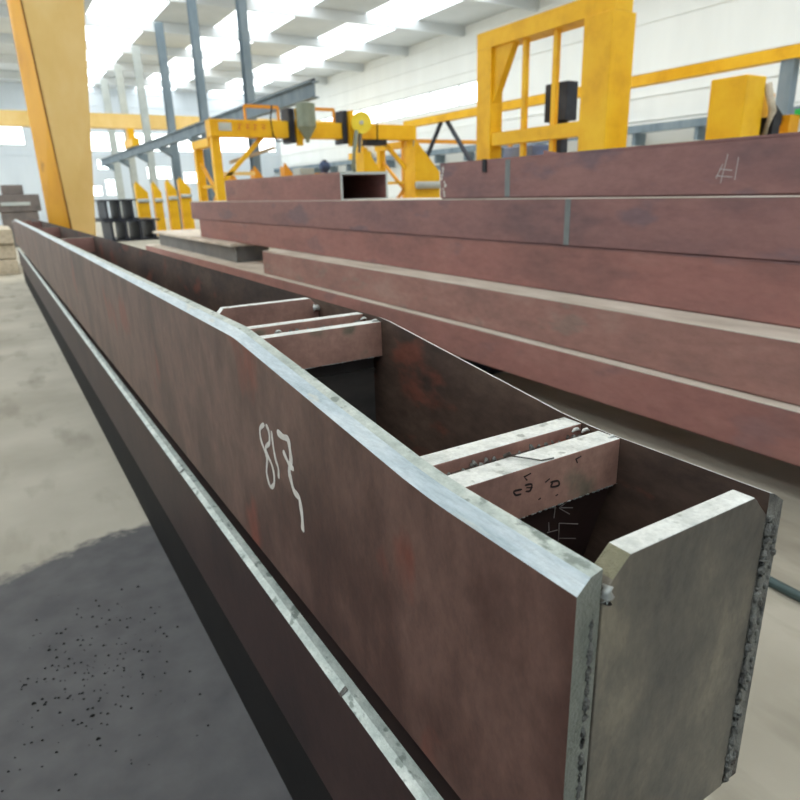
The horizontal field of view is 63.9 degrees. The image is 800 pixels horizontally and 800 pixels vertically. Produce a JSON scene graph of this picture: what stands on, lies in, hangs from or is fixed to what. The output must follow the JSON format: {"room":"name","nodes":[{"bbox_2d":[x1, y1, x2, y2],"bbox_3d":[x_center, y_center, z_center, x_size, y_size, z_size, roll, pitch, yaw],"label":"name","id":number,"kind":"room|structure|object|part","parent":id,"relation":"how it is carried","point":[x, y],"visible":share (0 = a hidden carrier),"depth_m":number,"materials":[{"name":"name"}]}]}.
{"room":"steel fabrication workshop","nodes":[
{"label":"steel fabrication workshop","id":0,"kind":"room"},
{"bbox_2d":[0,82,280,224],"bbox_3d":[-27.241,-20.070,52.570,37.000,10.500,0.250,-12,21,-30],"label":"wall","id":1,"kind":"structure","parent":0,"point":[18,163],"depth_m":54.70,"materials":[{"name":"white paint"}]},
{"bbox_2d":[0,127,25,144],"bbox_3d":[-36.176,-19.662,46.936,15.180,1.720,0.150,-12,21,-30],"label":"window","id":2,"kind":"structure","parent":1,"relation":"in","point":[8,135],"depth_m":50.35,"materials":[{"name":"white glass"}]},
{"bbox_2d":[93,185,103,195],"bbox_3d":[-25.817,-17.708,54.240,1.280,0.900,0.150,-12,21,-30],"label":"window","id":3,"kind":"structure","parent":1,"relation":"in","point":[98,191],"depth_m":54.39,"materials":[{"name":"white glass"}]},
{"bbox_2d":[96,159,109,169],"bbox_3d":[-25.066,-19.879,54.061,0.980,0.900,0.150,-12,21,-30],"label":"window","id":4,"kind":"structure","parent":1,"relation":"in","point":[100,167],"depth_m":54.03,"materials":[{"name":"white glass"}]},
{"bbox_2d":[105,179,116,195],"bbox_3d":[-24.719,-18.185,54.805,0.880,1.400,0.150,-12,21,-30],"label":"window","id":5,"kind":"structure","parent":1,"relation":"in","point":[110,183],"depth_m":54.85,"materials":[{"name":"white glass"}]},
{"bbox_2d":[146,166,171,178],"bbox_3d":[-21.223,-20.043,56.499,2.180,1.100,0.150,-12,21,-30],"label":"window","id":6,"kind":"structure","parent":1,"relation":"in","point":[163,172],"depth_m":56.70,"materials":[{"name":"white glass"}]},
{"bbox_2d":[91,131,275,152],"bbox_3d":[-20.397,-22.589,56.254,20.080,1.550,0.150,-12,21,-30],"label":"window","id":7,"kind":"structure","parent":1,"relation":"in","point":[99,140],"depth_m":56.90,"materials":[{"name":"white glass"}]},
{"bbox_2d":[183,172,196,183],"bbox_3d":[-18.788,-20.140,58.045,1.680,1.000,0.150,-12,21,-30],"label":"window","id":8,"kind":"structure","parent":1,"relation":"in","point":[189,177],"depth_m":57.96,"materials":[{"name":"white glass"}]},
{"bbox_2d":[0,0,538,95],"bbox_3d":[-7.866,-15.668,20.860,37.000,0.650,74.000,-12,21,-30],"label":"ceiling","id":9,"kind":"structure","parent":0,"point":[308,23],"depth_m":37.21,"materials":[{"name":"white metal"}]},
{"bbox_2d":[85,0,167,85],"bbox_3d":[-6.938,-16.109,21.326,3.200,0.050,74.000,-12,21,-30],"label":"window","id":10,"kind":"structure","parent":9,"relation":"attached to","point":[134,9],"depth_m":32.86,"materials":[{"name":"white glass"}]},
{"bbox_2d":[136,0,320,89],"bbox_3d":[-1.499,-17.287,24.486,3.200,0.050,74.000,-12,21,-30],"label":"window","id":11,"kind":"structure","parent":9,"relation":"attached to","point":[259,22],"depth_m":37.47,"materials":[{"name":"white glass"}]},
{"bbox_2d":[210,0,460,93],"bbox_3d":[3.771,-18.430,27.547,3.200,0.050,74.000,-12,21,-30],"label":"window","id":12,"kind":"structure","parent":9,"relation":"attached to","point":[407,9],"depth_m":37.26,"materials":[{"name":"white glass"}]},
{"bbox_2d":[0,218,799,799],"bbox_3d":[-7.586,-5.756,24.076,37.000,0.200,74.000,-12,21,-30],"label":"floor","id":13,"kind":"structure","parent":0,"point":[75,533],"depth_m":2.60,"materials":[{"name":"concrete"}]},
{"bbox_2d":[0,259,19,274],"bbox_3d":[-10.220,-3.547,16.621,0.470,0.340,2.849,-12,21,-30],"label":"timber baulk","id":14,"kind":"object","parent":13,"relation":"on","point":[7,266],"visible":0.72,"depth_m":15.48,"materials":[{"name":"beige wood"}]},
{"bbox_2d":[0,244,16,259],"bbox_3d":[-10.252,-3.909,16.572,0.470,0.340,2.715,-12,21,-30],"label":"timber baulk","id":15,"kind":"object","parent":14,"relation":"on","point":[7,251],"visible":0.75,"depth_m":15.51,"materials":[{"name":"beige wood"}]},
{"bbox_2d":[0,226,13,243],"bbox_3d":[-10.240,-4.239,16.424,0.470,0.340,2.805,-12,21,-30],"label":"timber baulk","id":16,"kind":"object","parent":15,"relation":"on","point":[6,236],"visible":1,"depth_m":15.34,"materials":[{"name":"beige wood"}]},
{"bbox_2d":[0,185,41,246],"bbox_3d":[-15.301,-7.263,25.311,2.060,2.320,1.120,-12,21,-30],"label":"machine","id":17,"kind":"object","parent":13,"relation":"on","point":[14,204],"visible":0.7,"depth_m":24.93,"materials":[{"name":"grey metal"}]},
{"bbox_3d":[-15.197,-8.227,25.096,0.740,0.360,0.700,-12,21,-30],"label":"motor","id":18,"kind":"part","parent":17,"relation":"part of","materials":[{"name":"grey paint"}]},
{"bbox_2d":[6,0,95,235],"bbox_3d":[0.197,-6.871,13.706,15.600,7.900,1.700,-12,21,-30],"label":"gantry crane","id":19,"kind":"object","parent":13,"relation":"on","point":[49,36],"visible":0.42,"depth_m":10.29,"materials":[{"name":"yellow paint"}]},
{"bbox_2d":[0,585,208,791],"bbox_3d":[-1.183,1.004,2.343,0.769,0.012,1.200,-12,21,-30],"label":"crumbs","id":20,"kind":"object","parent":13,"relation":"on","point":[33,703],"visible":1,"depth_m":2.31,"materials":[{"name":"black"}]},
{"bbox_2d":[95,220,120,241],"bbox_3d":[-12.592,-7.314,27.615,0.520,0.850,2.600,-12,21,-30],"label":"steel section","id":21,"kind":"object","parent":13,"relation":"on","point":[107,226],"visible":0.71,"depth_m":27.01,"materials":[{"name":"black metal"}]},
{"bbox_2d":[94,200,113,220],"bbox_3d":[-12.674,-8.100,27.321,0.460,0.830,2.200,-12,21,-30],"label":"steel section","id":22,"kind":"object","parent":21,"relation":"on","point":[102,207],"visible":0.9,"depth_m":26.77,"materials":[{"name":"black metal"}]},
{"bbox_2d":[100,79,124,216],"bbox_3d":[-21.678,-18.523,48.127,1.160,10.000,0.600,-12,21,-30],"label":"steel column","id":23,"kind":"structure","parent":13,"relation":"on","point":[115,167],"depth_m":47.95,"materials":[{"name":"white metal"}]},
{"bbox_2d":[114,220,134,240],"bbox_3d":[-12.116,-7.418,27.891,0.520,0.850,2.600,-12,21,-30],"label":"steel section","id":24,"kind":"object","parent":13,"relation":"on","point":[121,227],"visible":0.74,"depth_m":27.27,"materials":[{"name":"black metal"}]},
{"bbox_2d":[109,199,126,219],"bbox_3d":[-12.249,-8.192,27.568,0.460,0.830,2.200,-12,21,-30],"label":"steel section","id":25,"kind":"object","parent":24,"relation":"on","point":[115,209],"visible":0.83,"depth_m":26.92,"materials":[{"name":"black metal"}]},
{"bbox_2d":[114,65,138,216],"bbox_3d":[-18.494,-17.018,43.208,1.124,10.000,0.600,-12,21,-30],"label":"steel column","id":26,"kind":"structure","parent":13,"relation":"on","point":[131,163],"depth_m":42.50,"materials":[{"name":"white metal"}]},
{"bbox_2d":[128,219,148,240],"bbox_3d":[-11.640,-7.521,28.168,0.520,0.850,2.600,-12,21,-30],"label":"steel section","id":27,"kind":"object","parent":13,"relation":"on","point":[135,227],"visible":0.71,"depth_m":27.56,"materials":[{"name":"black metal"}]},
{"bbox_2d":[121,199,138,219],"bbox_3d":[-11.824,-8.284,27.815,0.460,0.830,2.200,-12,21,-30],"label":"steel section","id":28,"kind":"object","parent":27,"relation":"on","point":[127,204],"visible":0.79,"depth_m":27.29,"materials":[{"name":"black metal"}]},
{"bbox_2d":[133,182,150,217],"bbox_3d":[-12.085,-9.010,30.222,0.560,2.440,0.650,-12,21,-30],"label":"stand","id":29,"kind":"object","parent":13,"relation":"on","point":[142,203],"visible":0.69,"depth_m":29.97,"materials":[{"name":"yellow paint"}]},
{"bbox_3d":[-12.275,-8.960,30.163,0.120,2.290,0.370,-12,21,-30],"label":"post","id":30,"kind":"part","parent":29,"relation":"part of","materials":[{"name":"yellow metal"}]},
{"bbox_2d":[131,46,158,222],"bbox_3d":[-15.310,-15.512,38.289,1.088,10.000,0.600,-12,21,-30],"label":"steel column","id":31,"kind":"structure","parent":13,"relation":"on","point":[149,158],"depth_m":37.84,"materials":[{"name":"grey metal"}]},
{"bbox_2d":[139,218,159,239],"bbox_3d":[-11.164,-7.624,28.444,0.520,0.850,2.600,-12,21,-30],"label":"steel section","id":32,"kind":"object","parent":13,"relation":"on","point":[148,226],"visible":0.74,"depth_m":27.92,"materials":[{"name":"black metal"}]},
{"bbox_2d":[151,181,165,234],"bbox_3d":[-11.499,-9.137,30.562,0.400,2.440,0.650,-12,21,-30],"label":"stand","id":33,"kind":"object","parent":13,"relation":"on","point":[156,193],"visible":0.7,"depth_m":30.42,"materials":[{"name":"yellow paint"}]},
{"bbox_3d":[-11.621,-9.102,30.543,0.120,2.290,0.370,-12,21,-30],"label":"post","id":34,"kind":"part","parent":33,"relation":"part of","materials":[{"name":"yellow metal"}]},
{"bbox_2d":[154,22,182,229],"bbox_3d":[-12.126,-14.006,33.370,1.052,10.000,0.600,-12,21,-30],"label":"steel column","id":35,"kind":"structure","parent":13,"relation":"on","point":[172,151],"depth_m":32.96,"materials":[{"name":"grey metal"}]},
{"bbox_2d":[164,179,180,229],"bbox_3d":[-10.930,-9.299,30.881,0.460,2.520,0.650,-12,21,-30],"label":"stand","id":36,"kind":"object","parent":13,"relation":"on","point":[171,193],"visible":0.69,"depth_m":30.74,"materials":[{"name":"yellow paint"}]},
{"bbox_3d":[-11.078,-9.258,30.847,0.120,2.370,0.370,-12,21,-30],"label":"post","id":37,"kind":"part","parent":36,"relation":"part of","materials":[{"name":"yellow metal"}]},
{"bbox_2d":[23,269,332,799],"bbox_3d":[-3.830,-0.790,7.518,0.336,0.370,16.150,-12,21,-30],"label":"base skid","id":38,"kind":"object","parent":13,"relation":"on","point":[302,781],"visible":0.12,"depth_m":2.32,"materials":[{"name":"black metal"}]},
{"bbox_2d":[18,248,460,799],"bbox_3d":[-3.835,-1.129,7.380,0.361,0.360,16.000,-12,21,-30],"label":"girder","id":39,"kind":"object","parent":38,"relation":"on","point":[359,750],"visible":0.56,"depth_m":1.65,"materials":[{"name":"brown metal"}]},
{"bbox_3d":[-0.411,0.229,2.141,0.170,0.107,0.120,-12,21,-30],"label":"spacer","id":40,"kind":"object","parent":39,"relation":"on","visible":0},
{"bbox_2d":[12,219,782,799],"bbox_3d":[-3.865,-1.665,7.231,0.360,0.541,15.944,-12,21,-30],"label":"girder","id":41,"kind":"object","parent":40,"relation":"on","point":[551,604],"visible":1,"depth_m":0.92,"materials":[{"name":"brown metal"}]},
{"bbox_3d":[-0.184,0.100,1.556,0.290,0.440,0.016,-12,21,-30],"label":"cross plate","id":42,"kind":"part","parent":41,"relation":"part of","materials":[{"name":"brown metal"}]},
{"bbox_3d":[0.176,0.307,1.013,0.290,0.362,0.115,-12,21,-30],"label":"cross plate","id":43,"kind":"part","parent":41,"relation":"part of","materials":[{"name":"brown metal"}]},
{"bbox_3d":[0.321,0.351,0.780,0.286,0.461,0.028,-12,21,-30],"label":"plate","id":44,"kind":"part","parent":41,"relation":"part of","materials":[{"name":"grey metal"}]},
{"bbox_2d":[177,177,194,229],"bbox_3d":[-10.396,-9.453,31.180,0.540,2.600,0.650,-12,21,-30],"label":"stand","id":45,"kind":"object","parent":13,"relation":"on","point":[184,191],"visible":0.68,"depth_m":31.01,"materials":[{"name":"yellow paint"}]},
{"bbox_3d":[-10.578,-9.404,31.126,0.120,2.450,0.370,-12,21,-30],"label":"post","id":46,"kind":"part","parent":45,"relation":"part of","materials":[{"name":"yellow metal"}]},
{"bbox_2d":[186,0,214,200],"bbox_3d":[-8.942,-12.500,28.451,1.016,10.000,0.600,-12,21,-30],"label":"steel column","id":47,"kind":"structure","parent":13,"relation":"on","point":[192,13],"depth_m":27.97,"materials":[{"name":"grey metal"}]},
{"bbox_2d":[235,0,261,174],"bbox_3d":[-5.758,-10.995,23.532,0.980,10.000,0.600,-12,21,-30],"label":"steel column","id":48,"kind":"structure","parent":13,"relation":"on","point":[241,5],"depth_m":23.17,"materials":[{"name":"grey metal"}]},
{"bbox_2d":[99,78,318,165],"bbox_3d":[-13.046,-13.763,34.387,0.290,0.500,40.500,-12,21,-30],"label":"girder","id":49,"kind":"object","parent":48,"relation":"on","point":[304,91],"visible":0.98,"depth_m":23.29,"materials":[{"name":"grey metal"}]},
{"bbox_2d":[250,166,263,178],"bbox_3d":[-4.798,-6.683,22.152,0.460,2.600,0.600,-12,21,-30],"label":"stand","id":50,"kind":"object","parent":13,"relation":"on","point":[257,173],"visible":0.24,"depth_m":21.63,"materials":[{"name":"orange paint"}]},
{"bbox_2d":[280,163,292,175],"bbox_3d":[-3.848,-6.937,22.690,0.520,2.700,0.600,-12,21,-30],"label":"stand","id":51,"kind":"object","parent":13,"relation":"on","point":[284,171],"visible":0.24,"depth_m":22.14,"materials":[{"name":"orange paint"}]},
{"bbox_3d":[-4.008,-6.883,22.621,0.120,2.550,0.370,-12,21,-30],"label":"post","id":52,"kind":"part","parent":51,"relation":"part of","materials":[{"name":"orange metal"}]},
{"bbox_3d":[-3.751,-6.914,22.532,0.480,2.650,0.030,-12,21,-30],"label":"wedge plate","id":53,"kind":"part","parent":51,"relation":"part of","materials":[{"name":"orange paint"}]},
{"bbox_2d":[292,168,313,174],"bbox_3d":[-2.922,-5.942,19.999,0.470,2.420,0.645,-12,21,-30],"label":"tall cabinet","id":54,"kind":"object","parent":13,"relation":"on","point":[298,171],"visible":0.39,"depth_m":19.43,"materials":[{"name":"grey paint"}]},
{"bbox_3d":[-2.772,-5.899,19.756,0.390,2.240,0.020,-12,21,-30],"label":"door","id":55,"kind":"part","parent":54,"relation":"part of","materials":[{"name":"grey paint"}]},
{"bbox_2d":[191,102,415,200],"bbox_3d":[-2.647,-6.569,19.281,6.360,4.040,2.989,-12,21,-30],"label":"gantry","id":56,"kind":"object","parent":13,"relation":"on","point":[355,130],"visible":0.79,"depth_m":17.92,"materials":[{"name":"yellow metal"}]},
{"bbox_3d":[-5.735,-5.869,18.721,0.220,3.100,0.220,-12,21,-30],"label":"leg","id":57,"kind":"part","parent":56,"relation":"part of","materials":[{"name":"yellow paint"}]},
{"bbox_3d":[-4.840,-5.446,17.338,0.220,3.100,0.220,-12,21,-30],"label":"leg","id":58,"kind":"part","parent":56,"relation":"part of","materials":[{"name":"yellow paint"}]},
{"bbox_3d":[-4.566,-7.136,16.722,0.340,0.200,0.020,-12,21,-30],"label":"name plate","id":59,"kind":"part","parent":56,"relation":"part of","materials":[{"name":"grey paint"}]},
{"bbox_3d":[-3.756,-7.766,17.392,1.010,0.440,0.080,-12,21,-30],"label":"guard rail","id":60,"kind":"part","parent":56,"relation":"part of","materials":[{"name":"metal"}]},
{"bbox_3d":[-2.788,-7.514,17.652,0.140,0.950,0.180,-12,21,-30],"label":"carriage post","id":61,"kind":"part","parent":56,"relation":"part of","materials":[{"name":"metal"}]},
{"bbox_3d":[-2.205,-8.102,18.293,0.760,0.440,0.080,-12,21,-30],"label":"guard rail","id":62,"kind":"part","parent":56,"relation":"part of","materials":[{"name":"orange paint"}]},
{"bbox_3d":[-1.420,-7.811,18.447,0.120,0.950,0.180,-12,21,-30],"label":"carriage post","id":63,"kind":"part","parent":56,"relation":"part of","materials":[{"name":"yellow metal"}]},
{"bbox_2d":[361,139,386,145],"bbox_3d":[-0.800,-7.728,19.255,0.700,0.160,0.400,-12,21,-30],"label":"cable tray","id":64,"kind":"object","parent":56,"relation":"on","point":[365,142],"depth_m":19.10,"materials":[{"name":"black metal"}]},
{"bbox_3d":[-0.602,-6.982,21.703,0.220,3.100,0.220,-12,21,-30],"label":"leg","id":65,"kind":"part","parent":56,"relation":"part of","materials":[{"name":"yellow paint"}]},
{"bbox_3d":[0.293,-6.559,20.320,0.220,3.100,0.220,-12,21,-30],"label":"leg","id":66,"kind":"part","parent":56,"relation":"part of","materials":[{"name":"yellow paint"}]},
{"bbox_2d":[355,147,380,171],"bbox_3d":[-0.687,-4.699,15.582,0.590,2.660,0.600,-12,21,-30],"label":"stand","id":67,"kind":"object","parent":13,"relation":"on","point":[365,162],"visible":0.24,"depth_m":15.07,"materials":[{"name":"yellow paint"}]},
{"bbox_3d":[-0.877,-4.639,15.495,0.120,2.510,0.370,-12,21,-30],"label":"post","id":68,"kind":"part","parent":67,"relation":"part of","materials":[{"name":"yellow metal"}]},
{"bbox_3d":[-0.590,-4.677,15.424,0.550,2.610,0.030,-12,21,-30],"label":"wedge plate","id":69,"kind":"part","parent":67,"relation":"part of","materials":[{"name":"yellow paint"}]},
{"bbox_2d":[406,142,439,197],"bbox_3d":[0.612,-5.038,16.288,0.780,2.800,0.650,-12,21,-30],"label":"stand","id":70,"kind":"object","parent":13,"relation":"on","point":[423,177],"visible":0.51,"depth_m":15.90,"materials":[{"name":"yellow paint"}]},
{"bbox_3d":[0.328,-4.967,16.175,0.120,2.650,0.370,-12,21,-30],"label":"post","id":71,"kind":"part","parent":70,"relation":"part of","materials":[{"name":"yellow metal"}]},
{"bbox_2d":[401,139,513,197],"bbox_3d":[2.906,-10.463,30.994,6.600,3.920,0.150,-12,21,-30],"label":"beam","id":72,"kind":"structure","parent":13,"relation":"on","point":[427,141],"depth_m":29.63,"materials":[{"name":"metal"}]},
{"bbox_3d":[0.189,-9.793,29.441,0.160,3.750,0.150,-12,21,-30],"label":"post","id":73,"kind":"part","parent":72,"relation":"part of","materials":[{"name":"yellow metal"}]},
{"bbox_2d":[459,357,504,374],"bbox_3d":[0.935,-0.406,6.138,0.900,0.235,0.220,-12,21,-30],"label":"bearer","id":74,"kind":"object","parent":13,"relation":"on","point":[490,370],"visible":0.02,"depth_m":6.04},
{"bbox_2d":[504,145,548,157],"bbox_3d":[2.720,-4.199,14.004,0.600,2.500,1.000,-12,21,-30],"label":"bin","id":75,"kind":"object","parent":13,"relation":"on","point":[531,149],"visible":0.1,"depth_m":13.33,"materials":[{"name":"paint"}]},
{"bbox_2d":[476,0,635,159],"bbox_3d":[2.739,-4.736,12.253,0.700,4.600,3.800,-12,21,-30],"label":"frame","id":76,"kind":"object","parent":13,"relation":"on","point":[609,25],"visible":0.53,"depth_m":11.02,"materials":[{"name":"yellow paint"}]},
{"bbox_3d":[1.859,-4.970,13.457,0.320,4.250,0.440,-12,21,-30],"label":"post","id":77,"kind":"part","parent":76,"relation":"part of","materials":[{"name":"yellow metal"}]},
{"bbox_3d":[2.611,-5.033,12.141,0.240,0.240,2.500,-12,21,-30],"label":"rail","id":78,"kind":"part","parent":76,"relation":"part of","materials":[{"name":"yellow metal"}]},
{"bbox_3d":[3.484,-4.252,11.101,0.550,4.250,0.600,-12,21,-30],"label":"post","id":79,"kind":"part","parent":76,"relation":"part of","materials":[{"name":"yellow metal"}]},
{"bbox_2d":[544,80,577,152],"bbox_3d":[3.222,-4.508,13.128,0.300,3.600,0.600,-12,21,-30],"label":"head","id":80,"kind":"object","parent":13,"relation":"on","point":[568,90],"visible":0.34,"depth_m":12.50},
{"bbox_2d":[403,43,799,169],"bbox_3d":[4.846,-7.659,21.208,0.300,4.520,17.200,-12,21,-30],"label":"girder","id":81,"kind":"object","parent":13,"relation":"on","point":[789,56],"visible":0.31,"depth_m":15.96,"materials":[{"name":"yellow metal"}]},
{"bbox_3d":[8.849,-5.639,15.071,0.240,4.250,0.300,-12,21,-30],"label":"leg","id":82,"kind":"part","parent":81,"relation":"part of","materials":[{"name":"grey paint"}]},
{"bbox_2d":[705,74,799,139],"bbox_3d":[5.977,-3.643,10.871,2.437,3.200,1.000,-12,21,-30],"label":"machine","id":83,"kind":"object","parent":13,"relation":"on","point":[741,105],"visible":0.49,"depth_m":9.99,"materials":[{"name":"yellow paint"}]},
{"bbox_3d":[6.402,-4.692,10.825,1.373,0.919,0.140,-12,21,-30],"label":"arm","id":84,"kind":"part","parent":83,"relation":"part of","materials":[{"name":"black rubber"}]},
{"bbox_2d":[794,109,799,114],"bbox_3d":[6.801,-4.830,10.795,0.200,0.140,0.200,-12,21,-30],"label":"lamp","id":85,"kind":"object","parent":83,"relation":"attached to","point":[797,111],"depth_m":10.79,"materials":[{"name":"green plastic"}]},
{"bbox_2d":[768,576,799,601],"bbox_3d":[1.534,0.753,2.822,0.057,0.042,4.605,-11,20,-27],"label":"pipe","id":86,"kind":"object","parent":13,"relation":"on","point":[774,583],"visible":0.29,"depth_m":2.68,"materials":[{"name":"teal metal"}]},
{"bbox_3d":[-2.494,-6.041,20.492,0.620,2.280,0.645,-12,21,-30],"label":"cabinet","id":87,"kind":"object","parent":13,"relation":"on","visible":0},
{"bbox_2d":[319,160,329,172],"bbox_3d":[-2.372,-7.357,20.195,0.300,0.400,0.300,-12,21,-30],"label":"motor","id":88,"kind":"object","parent":87,"relation":"on","point":[324,166],"visible":0.98,"depth_m":20.10,"materials":[{"name":"blue paint"}]},
{"bbox_3d":[3.040,0.589,2.886,0.900,0.235,0.220,-12,21,-30],"label":"bearer","id":89,"kind":"object","parent":13,"relation":"on","visible":0},
{"bbox_2d":[145,244,799,466],"bbox_3d":[-1.023,-1.560,9.007,1.070,0.295,19.500,-12,21,-30],"label":"girder","id":90,"kind":"object","parent":89,"relation":"on","point":[757,424],"visible":0.36,"depth_m":4.36,"materials":[{"name":"metal"}]},
{"bbox_2d":[152,229,268,262],"bbox_3d":[-4.194,-3.471,14.148,1.080,0.338,6.450,-12,21,-30],"label":"girder","id":91,"kind":"object","parent":90,"relation":"on","point":[191,240],"visible":0.74,"depth_m":12.63,"materials":[{"name":"grey metal"}]},
{"bbox_3d":[-4.530,-3.355,13.905,0.018,0.262,6.150,-12,21,-30],"label":"web plate","id":92,"kind":"part","parent":91,"relation":"part of","materials":[{"name":"grey metal"}]},
{"bbox_3d":[-4.198,-3.608,14.104,1.080,0.050,6.450,-12,21,-30],"label":"lid plate","id":93,"kind":"part","parent":91,"relation":"part of","materials":[{"name":"metal"}]},
{"bbox_2d":[262,249,799,405],"bbox_3d":[1.267,-0.809,5.467,1.050,0.338,10.960,-12,21,-30],"label":"girder","id":94,"kind":"object","parent":90,"relation":"on","point":[754,358],"visible":0.75,"depth_m":4.43,"materials":[{"name":"metal"}]},
{"bbox_2d":[199,220,799,328],"bbox_3d":[0.280,-1.732,7.277,0.900,0.354,15.400,-12,21,-30],"label":"girder","id":95,"kind":"object","parent":94,"relation":"on","point":[767,292],"visible":0.72,"depth_m":4.80,"materials":[{"name":"brown metal"}]},
{"bbox_2d":[190,195,799,262],"bbox_3d":[0.126,-2.137,7.391,0.900,0.354,15.950,-12,21,-30],"label":"girder","id":96,"kind":"object","parent":95,"relation":"on","point":[764,228],"visible":0.9,"depth_m":4.75,"materials":[{"name":"metal"}]},
{"bbox_2d":[225,172,387,200],"bbox_3d":[-1.636,-3.236,9.782,0.670,0.354,4.560,-12,21,-30],"label":"girder","id":97,"kind":"object","parent":96,"relation":"on","point":[335,185],"visible":1,"depth_m":8.74,"materials":[{"name":"brown metal"}]},
{"bbox_3d":[-1.908,-3.168,9.627,0.030,0.312,4.560,-12,21,-30],"label":"web plate","id":98,"kind":"part","parent":97,"relation":"part of","materials":[{"name":"brown paint"}]},
{"bbox_3d":[-1.366,-3.285,9.942,0.026,0.312,4.560,-12,21,-30],"label":"web plate","id":99,"kind":"part","parent":97,"relation":"part of","materials":[{"name":"brown metal"}]},
{"bbox_2d":[440,132,799,198],"bbox_3d":[2.431,-1.304,3.481,0.670,0.349,6.750,-12,21,-30],"label":"girder","id":100,"kind":"object","parent":96,"relation":"on","point":[758,165],"visible":1,"depth_m":4.19,"materials":[{"name":"brown metal"}]},
{"bbox_2d":[279,0,799,197],"bbox_3d":[8.057,-14.264,31.596,0.250,10.500,74.000,-12,21,-30],"label":"wall","id":101,"kind":"structure","parent":0,"point":[669,34],"depth_m":30.45,"materials":[{"name":"white paint"}]},
{"bbox_2d":[319,80,476,123],"bbox_3d":[-2.104,-20.723,46.718,0.150,1.200,27.580,-12,21,-30],"label":"window","id":102,"kind":"structure","parent":101,"relation":"in","point":[462,94],"depth_m":41.07,"materials":[{"name":"white glass"}]},
{"bbox_2d":[274,106,799,172],"bbox_3d":[7.695,-12.693,31.843,0.800,0.780,74.000,-12,21,-30],"label":"trim","id":103,"kind":"structure","parent":101,"relation":"attached to","point":[638,139],"depth_m":27.92,"materials":[{"name":"grey paint"}]},
{"bbox_2d":[0,110,370,159],"bbox_3d":[-18.364,-15.883,38.597,36.450,2.520,2.800,-12,21,-30],"label":"crane","id":104,"kind":"object","parent":103,"relation":"on","point":[8,118],"visible":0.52,"depth_m":38.84,"materials":[{"name":"yellow paint"}]}
]}

